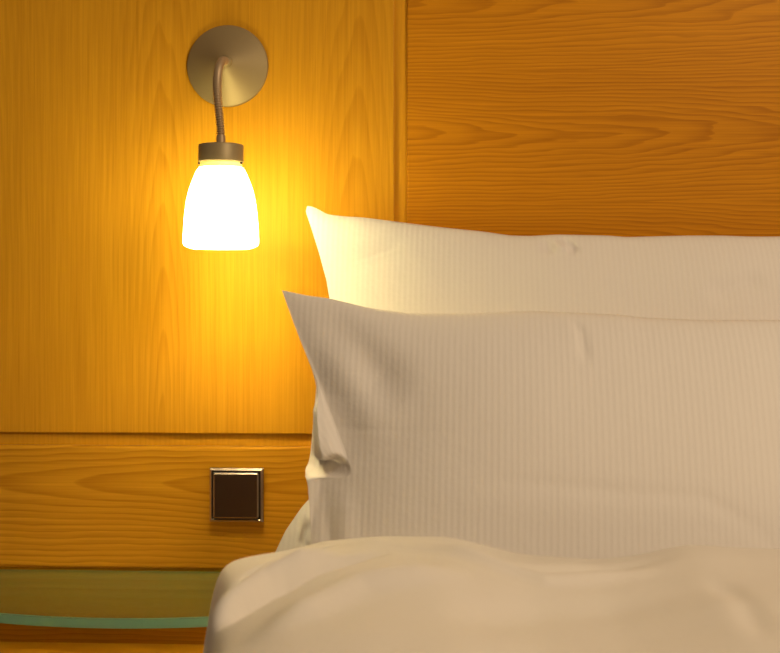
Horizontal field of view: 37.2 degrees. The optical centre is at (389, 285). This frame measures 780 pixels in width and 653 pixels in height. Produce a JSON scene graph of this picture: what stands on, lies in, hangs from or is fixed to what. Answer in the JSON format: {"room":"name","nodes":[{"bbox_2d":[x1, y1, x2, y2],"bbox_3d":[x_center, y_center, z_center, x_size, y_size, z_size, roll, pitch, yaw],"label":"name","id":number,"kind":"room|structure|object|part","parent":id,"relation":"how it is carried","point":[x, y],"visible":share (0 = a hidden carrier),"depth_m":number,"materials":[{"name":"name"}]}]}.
{"room":"bedroom","nodes":[
{"label":"bedroom","id":0,"kind":"room"},
{"bbox_3d":[0.411,0.990,0.242,4.000,0.100,3.320,0,0,2],"label":"floor","id":1,"kind":"structure","parent":0,"visible":0},
{"bbox_2d":[0,623,206,652],"bbox_3d":[-0.509,0.701,1.696,0.555,0.478,0.254,0,0,3],"label":"nightstand","id":2,"kind":"object","parent":1,"relation":"on","point":[14,638],"visible":0.17,"depth_m":1.65,"materials":[{"name":"brown wood"}]},
{"bbox_3d":[-0.512,0.592,1.625,0.551,0.166,0.066,0,0,2],"label":"drawer","id":3,"kind":"part","parent":2,"relation":"part of","materials":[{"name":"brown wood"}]},
{"bbox_2d":[0,569,220,628],"bbox_3d":[-0.513,0.454,1.692,0.588,0.014,0.260,0,0,3],"label":"glass shelf","id":4,"kind":"object","parent":2,"relation":"on","point":[110,599],"visible":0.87,"depth_m":1.71,"materials":[{"name":"green glass"}]},
{"bbox_3d":[0.300,0.798,0.693,1.040,0.285,2.130,0,0,2],"label":"bed","id":5,"kind":"object","parent":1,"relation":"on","visible":0},
{"bbox_3d":[0.300,0.547,0.693,1.070,0.211,2.150,0,0,2],"label":"mattress","id":6,"kind":"object","parent":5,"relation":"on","visible":0},
{"bbox_2d":[203,536,779,652],"bbox_3d":[0.284,0.353,0.471,1.074,0.172,1.685,0,0,3],"label":"duvet","id":7,"kind":"object","parent":6,"relation":"on","point":[387,594],"visible":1,"depth_m":1.09,"materials":[{"name":"white fabric"}]},
{"bbox_2d":[276,206,779,551],"bbox_3d":[0.257,0.161,1.628,0.869,0.559,0.214,0,0,3],"label":"pillow","id":8,"kind":"object","parent":6,"relation":"on","point":[367,262],"visible":0.23,"depth_m":1.66,"materials":[{"name":"white fabric"}]},
{"bbox_2d":[282,290,779,558],"bbox_3d":[0.254,0.223,1.438,0.804,0.434,0.180,0,0,6],"label":"pillow","id":9,"kind":"object","parent":6,"relation":"on","point":[540,433],"visible":0.73,"depth_m":1.42,"materials":[{"name":"white fabric"}]},
{"bbox_3d":[0.481,-0.310,1.856,4.000,2.500,0.090,0,0,2],"label":"wall","id":10,"kind":"structure","parent":0,"visible":0},
{"bbox_2d":[0,0,779,571],"bbox_3d":[0.179,0.140,1.808,2.400,1.600,0.029,0,0,3],"label":"headboard","id":11,"kind":"object","parent":10,"relation":"attached to","point":[137,362],"visible":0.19,"depth_m":1.81,"materials":[{"name":"brown wood"}]},
{"bbox_3d":[0.179,0.347,1.797,2.400,0.193,0.006,0,0,2],"label":"rail","id":12,"kind":"part","parent":11,"relation":"part of","materials":[{"name":"brown wood"}]},
{"bbox_3d":[-0.507,-0.214,1.827,1.028,0.892,0.006,0,0,2],"label":"panel","id":13,"kind":"part","parent":11,"relation":"part of","materials":[{"name":"brown wood"}]},
{"bbox_2d":[183,25,267,249],"bbox_3d":[-0.253,-0.229,1.701,0.138,0.354,0.223,0,0,3],"label":"wall lamp","id":14,"kind":"object","parent":11,"relation":"attached to","point":[227,65],"visible":1,"depth_m":1.63,"materials":[{"name":"white glass"}]},
{"bbox_3d":[-0.239,-0.109,1.642,0.107,0.115,0.107,0,0,2],"label":"lamp shade","id":15,"kind":"part","parent":14,"relation":"part of","materials":[{"name":"white glass"}]},
{"bbox_3d":[-0.248,-0.276,1.707,0.020,0.148,0.145,0,0,-5],"label":"gooseneck arm","id":16,"kind":"part","parent":14,"relation":"part of","materials":[{"name":"metal"}]},
{"bbox_3d":[-0.254,-0.342,1.795,0.127,0.127,0.034,0,0,2],"label":"wall plate","id":17,"kind":"part","parent":14,"relation":"part of","materials":[{"name":"silver metal"}]},
{"bbox_2d":[210,468,263,521],"bbox_3d":[-0.239,0.326,1.806,0.084,0.084,0.012,0,0,3],"label":"light switch","id":18,"kind":"object","parent":11,"relation":"attached to","point":[236,494],"visible":1,"depth_m":1.80,"materials":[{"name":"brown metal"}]},
{"bbox_3d":[0.702,-0.214,1.774,1.352,0.892,0.006,0,0,2],"label":"panel","id":19,"kind":"part","parent":11,"relation":"part of","materials":[{"name":"brown wood"}]}
]}

